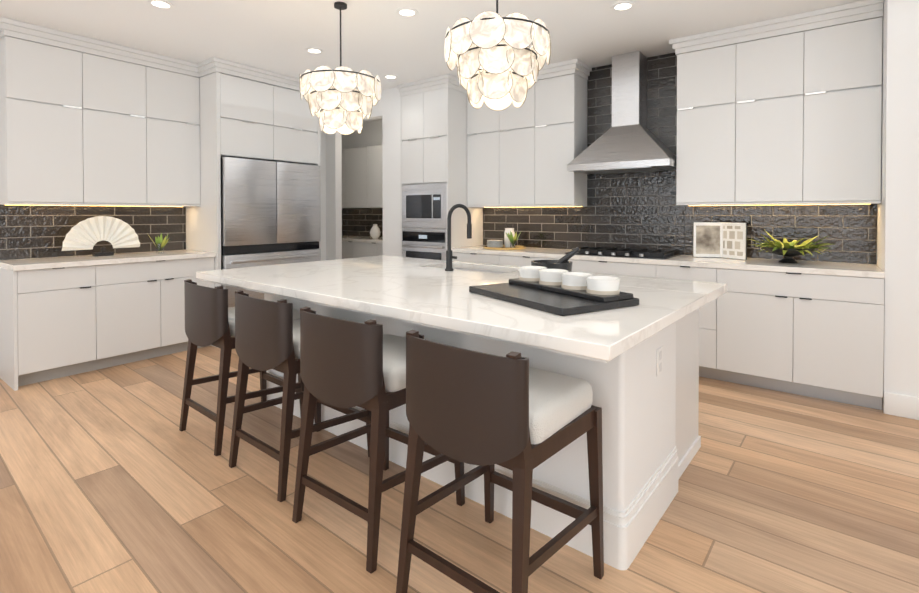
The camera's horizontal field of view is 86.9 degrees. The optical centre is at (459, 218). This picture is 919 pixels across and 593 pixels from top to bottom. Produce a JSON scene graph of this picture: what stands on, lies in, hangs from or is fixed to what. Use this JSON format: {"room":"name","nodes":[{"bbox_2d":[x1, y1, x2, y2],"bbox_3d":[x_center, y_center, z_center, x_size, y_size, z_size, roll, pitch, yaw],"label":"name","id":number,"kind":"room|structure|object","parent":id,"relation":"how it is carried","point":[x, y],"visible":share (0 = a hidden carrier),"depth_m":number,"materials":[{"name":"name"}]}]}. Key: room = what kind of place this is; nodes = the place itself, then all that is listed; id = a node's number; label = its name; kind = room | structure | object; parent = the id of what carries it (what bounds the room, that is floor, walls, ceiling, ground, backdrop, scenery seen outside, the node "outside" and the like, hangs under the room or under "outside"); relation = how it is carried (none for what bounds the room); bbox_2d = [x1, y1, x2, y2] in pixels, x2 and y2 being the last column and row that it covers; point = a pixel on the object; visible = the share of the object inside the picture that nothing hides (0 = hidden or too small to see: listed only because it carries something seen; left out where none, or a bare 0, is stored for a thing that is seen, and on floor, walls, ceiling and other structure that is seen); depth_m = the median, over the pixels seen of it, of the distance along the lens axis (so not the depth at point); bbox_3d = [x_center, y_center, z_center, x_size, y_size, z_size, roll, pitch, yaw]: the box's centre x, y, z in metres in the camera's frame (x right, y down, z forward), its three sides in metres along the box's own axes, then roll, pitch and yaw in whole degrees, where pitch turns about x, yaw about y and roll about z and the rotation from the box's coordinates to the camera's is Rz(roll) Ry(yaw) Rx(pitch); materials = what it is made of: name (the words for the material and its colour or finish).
{"room":"kitchen","nodes":[
{"label":"kitchen","id":0,"kind":"room"},
{"bbox_2d":[7,128,325,260],"bbox_3d":[-4.333,-0.126,3.137,0.120,2.750,8.350,0,1,37],"label":"wall","id":1,"kind":"structure","parent":0,"point":[323,196],"depth_m":6.40,"materials":[{"name":"white paint"}]},
{"bbox_2d":[0,29,87,204],"bbox_3d":[-3.423,-0.781,3.963,0.328,1.302,0.476,0,1,37],"label":"upper cabinet","id":2,"kind":"object","parent":1,"relation":"attached to","point":[42,78],"depth_m":3.84,"materials":[{"name":"white paint"}]},
{"bbox_2d":[0,205,185,259],"bbox_3d":[-3.264,0.101,4.448,0.010,0.442,1.427,0,1,37],"label":"backsplash","id":3,"kind":"structure","parent":1,"relation":"attached to","point":[32,231],"depth_m":4.23,"materials":[{"name":"tile"}]},
{"bbox_2d":[84,45,147,204],"bbox_3d":[-3.136,-0.785,4.343,0.328,1.302,0.476,0,1,37],"label":"upper cabinet","id":4,"kind":"object","parent":1,"relation":"attached to","point":[85,121],"depth_m":4.24,"materials":[{"name":"white paint"}]},
{"bbox_2d":[148,61,199,204],"bbox_3d":[-2.850,-0.790,4.723,0.328,1.302,0.476,0,1,37],"label":"upper cabinet","id":5,"kind":"object","parent":1,"relation":"attached to","point":[173,91],"depth_m":4.62,"materials":[{"name":"white paint"}]},
{"bbox_2d":[199,65,273,164],"bbox_3d":[-2.384,-1.032,5.065,0.658,0.828,0.560,0,1,37],"label":"upper cabinet","id":6,"kind":"object","parent":1,"relation":"attached to","point":[248,116],"depth_m":4.79,"materials":[{"name":"white paint"}]},
{"bbox_2d":[274,81,317,164],"bbox_3d":[-2.047,-1.037,5.512,0.658,0.828,0.560,0,1,37],"label":"upper cabinet","id":7,"kind":"object","parent":1,"relation":"attached to","point":[295,128],"depth_m":5.28,"materials":[{"name":"white paint"}]},
{"bbox_2d":[341,119,381,236],"bbox_3d":[-1.193,-0.178,7.639,3.280,2.750,0.120,0,1,37],"label":"wall","id":8,"kind":"structure","parent":0,"point":[370,134],"depth_m":7.79,"materials":[{"name":"white paint"}]},
{"bbox_2d":[342,149,345,207],"bbox_3d":[-1.881,-0.635,7.868,0.500,0.920,0.328,0,1,37],"label":"upper cabinet","id":9,"kind":"object","parent":8,"relation":"attached to","point":[343,151],"depth_m":7.61,"materials":[{"name":"white paint"}]},
{"bbox_2d":[346,147,365,207],"bbox_3d":[-1.482,-0.632,7.568,0.498,0.920,0.328,0,1,37],"label":"upper cabinet","id":10,"kind":"object","parent":8,"relation":"attached to","point":[362,177],"depth_m":7.44,"materials":[{"name":"white paint"}]},
{"bbox_2d":[342,208,382,236],"bbox_3d":[-0.988,0.060,7.403,2.495,0.456,0.010,0,1,37],"label":"backsplash","id":11,"kind":"structure","parent":8,"relation":"attached to","point":[358,221],"depth_m":7.86,"materials":[{"name":"tile"}]},
{"bbox_2d":[366,145,382,207],"bbox_3d":[-1.083,-0.628,7.268,0.500,0.920,0.328,0,1,37],"label":"upper cabinet","id":12,"kind":"object","parent":8,"relation":"attached to","point":[374,162],"depth_m":7.20,"materials":[{"name":"white paint"}]},
{"bbox_2d":[326,87,400,259],"bbox_3d":[-1.951,-0.166,6.632,3.280,2.750,0.100,0,1,37],"label":"wall","id":13,"kind":"structure","parent":0,"point":[386,108],"depth_m":5.76,"materials":[{"name":"white paint"}]},
{"bbox_2d":[0,0,862,121],"bbox_3d":[-0.973,-1.532,1.498,11.000,0.100,9.800,0,1,37],"label":"ceiling","id":14,"kind":"structure","parent":0,"point":[380,38],"depth_m":3.78,"materials":[{"name":"white paint"}]},
{"bbox_2d":[147,0,173,9],"bbox_3d":[-2.089,-1.500,3.391,0.164,0.006,0.164,0,1,37],"label":"recessed light","id":15,"kind":"object","parent":14,"relation":"in","point":[163,4],"visible":1,"depth_m":3.39,"materials":[{"name":"white"}]},
{"bbox_2d":[305,48,323,53],"bbox_3d":[-1.305,-1.512,4.365,0.164,0.006,0.164,0,1,37],"label":"recessed light","id":16,"kind":"object","parent":14,"relation":"in","point":[314,50],"visible":1,"depth_m":4.35,"materials":[{"name":"white"}]},
{"bbox_2d":[299,2,380,134],"bbox_3d":[-0.838,-1.055,3.403,0.558,0.894,0.557,0,1,37],"label":"chandelier","id":17,"kind":"object","parent":14,"relation":"hanging from","point":[337,100],"visible":1,"depth_m":3.25,"materials":[{"name":"white"}]},
{"bbox_2d":[383,75,397,78],"bbox_3d":[-0.738,-1.521,5.202,0.164,0.006,0.164,0,1,37],"label":"recessed light","id":18,"kind":"object","parent":14,"relation":"in","point":[390,76],"visible":0.98,"depth_m":5.21,"materials":[{"name":"white"}]},
{"bbox_2d":[396,7,417,17],"bbox_3d":[-0.381,-1.502,3.532,0.164,0.006,0.164,0,1,37],"label":"recessed light","id":19,"kind":"object","parent":14,"relation":"in","point":[406,12],"visible":1,"depth_m":3.53,"materials":[{"name":"white"}]},
{"bbox_2d":[444,0,550,110],"bbox_3d":[0.195,-1.046,2.564,0.557,0.894,0.562,0,1,37],"label":"chandelier","id":20,"kind":"object","parent":14,"relation":"hanging from","point":[496,71],"visible":1,"depth_m":2.40,"materials":[{"name":"white"}]},
{"bbox_2d":[611,1,634,11],"bbox_3d":[1.155,-1.501,3.427,0.164,0.006,0.164,0,1,37],"label":"recessed light","id":21,"kind":"object","parent":14,"relation":"in","point":[622,6],"visible":1,"depth_m":3.43,"materials":[{"name":"white"}]},
{"bbox_2d":[0,345,918,592],"bbox_3d":[-0.973,1.317,1.531,11.000,0.100,9.800,0,1,37],"label":"floor","id":22,"kind":"structure","parent":0,"point":[114,479],"depth_m":2.11,"materials":[{"name":"brown wood"}]},
{"bbox_2d":[0,265,99,390],"bbox_3d":[-3.316,0.805,3.888,0.610,0.870,0.496,0,1,37],"label":"base cabinet","id":23,"kind":"object","parent":22,"relation":"on","point":[55,323],"depth_m":3.69,"materials":[{"name":"white paint"}]},
{"bbox_2d":[0,250,215,270],"bbox_3d":[-3.022,0.346,4.254,0.633,0.040,1.453,0,1,37],"label":"countertop","id":24,"kind":"structure","parent":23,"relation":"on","point":[48,262],"depth_m":4.03,"materials":[{"name":"stone"}]},
{"bbox_2d":[62,216,139,255],"bbox_3d":[-3.147,0.150,4.282,0.060,0.350,0.580,0,1,37],"label":"fan","id":25,"kind":"object","parent":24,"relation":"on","point":[88,234],"visible":1,"depth_m":4.27,"materials":[{"name":"white paper"}]},
{"bbox_2d":[148,233,169,252],"bbox_3d":[-2.818,0.225,4.559,0.176,0.193,0.185,0,1,37],"label":"potted plant","id":26,"kind":"object","parent":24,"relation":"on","point":[161,243],"visible":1,"depth_m":4.54,"materials":[{"name":"green plant"}]},
{"bbox_2d":[100,257,214,368],"bbox_3d":[-2.881,0.799,4.467,0.608,0.870,0.952,0,1,37],"label":"base cabinet","id":27,"kind":"object","parent":22,"relation":"on","point":[142,304],"depth_m":4.19,"materials":[{"name":"white paint"}]},
{"bbox_2d":[179,279,303,455],"bbox_3d":[-1.296,0.805,2.916,0.521,0.896,0.563,0,1,37],"label":"stool","id":28,"kind":"object","parent":22,"relation":"on","point":[209,317],"visible":0.73,"depth_m":2.68,"materials":[{"name":"brown wood"}]},
{"bbox_2d":[221,157,320,307],"bbox_3d":[-2.171,0.307,5.270,0.715,1.825,1.100,0,1,37],"label":"fridge","id":29,"kind":"object","parent":22,"relation":"on","point":[270,212],"visible":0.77,"depth_m":4.98,"materials":[{"name":"silver metal"}]},
{"bbox_2d":[229,290,370,501],"bbox_3d":[-0.809,0.810,2.509,0.517,0.896,0.559,0,1,37],"label":"stool","id":30,"kind":"object","parent":22,"relation":"on","point":[267,334],"visible":0.69,"depth_m":2.27,"materials":[{"name":"brown wood"}]},
{"bbox_2d":[342,240,353,258],"bbox_3d":[-1.563,0.764,7.476,0.498,0.870,0.598,0,1,37],"label":"base cabinet","id":31,"kind":"object","parent":22,"relation":"on","point":[347,245],"depth_m":7.17,"materials":[{"name":"white paint"}]},
{"bbox_2d":[354,240,377,257],"bbox_3d":[-1.164,0.768,7.176,0.500,0.870,0.598,0,1,37],"label":"base cabinet","id":32,"kind":"object","parent":22,"relation":"on","point":[356,246],"depth_m":6.93,"materials":[{"name":"white paint"}]},
{"bbox_2d":[342,236,382,243],"bbox_3d":[-1.166,0.313,7.169,2.496,0.040,0.603,0,1,37],"label":"countertop","id":33,"kind":"structure","parent":32,"relation":"on","point":[380,239],"depth_m":7.24,"materials":[{"name":"white stone"}]},
{"bbox_2d":[370,224,380,238],"bbox_3d":[-1.254,0.184,7.213,0.160,0.215,0.160,0,1,37],"label":"vase","id":34,"kind":"object","parent":33,"relation":"on","point":[375,232],"visible":1,"depth_m":7.16,"materials":[{"name":"white ceramic"}]},
{"bbox_2d":[292,307,464,572],"bbox_3d":[-0.339,0.815,2.082,0.506,0.896,0.547,0,1,37],"label":"stool","id":35,"kind":"object","parent":22,"relation":"on","point":[346,364],"visible":0.79,"depth_m":1.85,"materials":[{"name":"brown wood"}]},
{"bbox_2d":[378,244,382,255],"bbox_3d":[-0.766,0.771,6.876,0.498,0.870,0.598,0,1,37],"label":"base cabinet","id":36,"kind":"object","parent":22,"relation":"on","point":[380,246],"depth_m":6.75,"materials":[{"name":"white paint"}]},
{"bbox_2d":[397,74,482,259],"bbox_3d":[-0.196,-0.153,5.611,0.747,2.748,0.716,0,1,37],"label":"tall cabinet","id":37,"kind":"object","parent":22,"relation":"on","point":[433,139],"visible":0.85,"depth_m":5.34,"materials":[{"name":"white paint"}]},
{"bbox_2d":[452,252,499,264],"bbox_3d":[0.338,0.790,5.275,0.617,0.870,0.628,0,1,37],"label":"base cabinet","id":38,"kind":"object","parent":22,"relation":"on","point":[461,257],"depth_m":4.99,"materials":[{"name":"white paint"}]},
{"bbox_2d":[264,293,700,569],"bbox_3d":[-0.023,0.824,3.006,2.579,0.853,1.298,0,1,37],"label":"kitchen island","id":39,"kind":"object","parent":22,"relation":"on","point":[646,395],"visible":0.46,"depth_m":1.97,"materials":[{"name":"white paint"}]},
{"bbox_2d":[196,255,726,362],"bbox_3d":[-0.129,0.370,2.857,2.810,0.056,1.706,0,1,37],"label":"island countertop","id":40,"kind":"structure","parent":39,"relation":"on","point":[432,293],"depth_m":2.16,"materials":[{"name":"stone"}]},
{"bbox_2d":[445,204,471,270],"bbox_3d":[-0.002,0.118,3.213,0.102,0.437,0.209,0,1,37],"label":"faucet","id":41,"kind":"object","parent":40,"relation":"on","point":[449,257],"visible":1,"depth_m":3.16,"materials":[{"name":"black metal"}]},
{"bbox_2d":[469,266,638,315],"bbox_3d":[0.389,0.295,2.140,0.420,0.108,0.640,0,1,-31],"label":"tray","id":42,"kind":"object","parent":40,"relation":"on","point":[561,292],"visible":1,"depth_m":2.04,"materials":[{"name":"black stone"}]},
{"bbox_2d":[531,247,579,271],"bbox_3d":[0.548,0.249,2.790,0.277,0.185,0.236,0,1,37],"label":"mortar","id":43,"kind":"object","parent":40,"relation":"on","point":[563,262],"visible":0.48,"depth_m":2.74,"materials":[{"name":"black stone"}]},
{"bbox_2d":[396,329,603,592],"bbox_3d":[0.150,0.820,1.667,0.520,0.896,0.562,0,1,37],"label":"stool","id":44,"kind":"object","parent":22,"relation":"on","point":[517,415],"visible":1,"depth_m":1.49,"materials":[{"name":"brown wood"}]},
{"bbox_2d":[500,255,555,265],"bbox_3d":[0.832,0.794,4.903,0.620,0.870,0.628,0,1,37],"label":"base cabinet","id":45,"kind":"object","parent":22,"relation":"on","point":[504,259],"depth_m":4.70,"materials":[{"name":"white paint"}]},
{"bbox_2d":[556,259,655,277],"bbox_3d":[1.431,0.799,4.452,0.880,0.870,0.628,0,1,37],"label":"base cabinet","id":46,"kind":"object","parent":22,"relation":"on","point":[632,269],"depth_m":4.13,"materials":[{"name":"white paint"}]},
{"bbox_2d":[656,265,719,379],"bbox_3d":[1.958,0.804,4.055,0.440,0.870,0.628,0,1,37],"label":"base cabinet","id":47,"kind":"object","parent":22,"relation":"on","point":[709,313],"depth_m":3.72,"materials":[{"name":"white paint"}]},
{"bbox_2d":[720,269,883,409],"bbox_3d":[2.516,0.808,3.635,0.957,0.870,0.628,0,1,37],"label":"base cabinet","id":48,"kind":"object","parent":22,"relation":"on","point":[816,336],"depth_m":3.35,"materials":[{"name":"white paint"}]},
{"bbox_2d":[451,245,884,277],"bbox_3d":[1.494,0.344,4.397,3.514,0.040,0.633,0,1,37],"label":"countertop","id":49,"kind":"structure","parent":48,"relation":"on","point":[833,268],"depth_m":3.78,"materials":[{"name":"stone"}]},
{"bbox_2d":[483,222,525,249],"bbox_3d":[0.482,0.174,5.179,0.460,0.280,0.460,0,1,37],"label":"tray","id":50,"kind":"object","parent":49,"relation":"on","point":[510,237],"visible":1,"depth_m":5.12,"materials":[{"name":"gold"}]},
{"bbox_2d":[565,246,680,258],"bbox_3d":[1.483,0.300,4.415,0.880,0.046,0.520,0,1,37],"label":"cooktop","id":51,"kind":"object","parent":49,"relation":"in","point":[633,253],"visible":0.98,"depth_m":4.28,"materials":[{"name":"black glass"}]},
{"bbox_2d":[693,222,746,259],"bbox_3d":[2.171,0.177,4.047,0.408,0.300,0.136,0,1,37],"label":"cookbook","id":52,"kind":"object","parent":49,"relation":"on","point":[721,239],"visible":1,"depth_m":4.08,"materials":[{"name":"white paper"}]},
{"bbox_2d":[748,230,833,262],"bbox_3d":[2.482,0.209,3.662,0.570,0.246,0.528,0,1,37],"label":"bowl","id":53,"kind":"object","parent":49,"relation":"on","point":[787,250],"visible":1,"depth_m":3.61,"materials":[{"name":"black"}]},
{"bbox_2d":[877,0,918,412],"bbox_3d":[4.309,-0.116,2.295,3.500,2.750,0.600,0,1,37],"label":"wall","id":54,"kind":"structure","parent":0,"point":[898,235],"depth_m":3.06,"materials":[{"name":"white paint"}]},
{"bbox_2d":[805,8,882,203],"bbox_3d":[2.813,-0.777,3.581,0.439,1.302,0.328,0,1,37],"label":"upper cabinet","id":55,"kind":"object","parent":54,"relation":"attached to","point":[843,54],"depth_m":3.44,"materials":[{"name":"white paint"}]},
{"bbox_2d":[884,392,918,419],"bbox_3d":[4.083,1.191,2.094,3.400,0.140,0.016,0,1,37],"label":"baseboard","id":56,"kind":"structure","parent":54,"relation":"attached to","point":[901,405],"depth_m":3.06,"materials":[{"name":"white wood"}]},
{"bbox_3d":[2.840,-0.134,3.851,7.720,2.750,0.120,0,1,37],"label":"wall","id":57,"kind":"structure","parent":0,"visible":0},
{"bbox_2d":[467,97,498,206],"bbox_3d":[0.352,-0.798,5.434,0.426,1.302,0.328,0,1,37],"label":"upper cabinet","id":58,"kind":"object","parent":57,"relation":"attached to","point":[483,122],"depth_m":5.30,"materials":[{"name":"white paint"}]},
{"bbox_2d":[499,84,534,206],"bbox_3d":[0.692,-0.795,5.178,0.426,1.302,0.328,0,1,37],"label":"upper cabinet","id":59,"kind":"object","parent":57,"relation":"attached to","point":[530,149],"depth_m":5.04,"materials":[{"name":"white paint"}]},
{"bbox_2d":[535,67,589,206],"bbox_3d":[1.032,-0.792,4.922,0.425,1.302,0.328,0,1,37],"label":"upper cabinet","id":60,"kind":"object","parent":57,"relation":"attached to","point":[560,96],"depth_m":4.78,"materials":[{"name":"white paint"}]},
{"bbox_2d":[567,51,676,173],"bbox_3d":[1.510,-0.976,4.437,0.900,1.076,0.500,0,1,37],"label":"range hood","id":61,"kind":"object","parent":57,"relation":"attached to","point":[628,141],"visible":0.9,"depth_m":4.40,"materials":[{"name":"silver metal"}]},
{"bbox_2d":[483,52,876,263],"bbox_3d":[1.681,-0.598,4.635,3.514,1.836,0.010,0,1,37],"label":"backsplash","id":62,"kind":"structure","parent":57,"relation":"attached to","point":[639,210],"depth_m":4.51,"materials":[{"name":"tile"}]},
{"bbox_2d":[673,36,736,203],"bbox_3d":[2.112,-0.783,4.109,0.439,1.302,0.328,0,1,37],"label":"upper cabinet","id":63,"kind":"object","parent":57,"relation":"attached to","point":[706,162],"depth_m":3.97,"materials":[{"name":"white paint"}]},
{"bbox_2d":[737,24,804,203],"bbox_3d":[2.462,-0.780,3.845,0.439,1.302,0.328,0,1,37],"label":"upper cabinet","id":64,"kind":"object","parent":57,"relation":"attached to","point":[785,110],"depth_m":3.70,"materials":[{"name":"white paint"}]}
]}

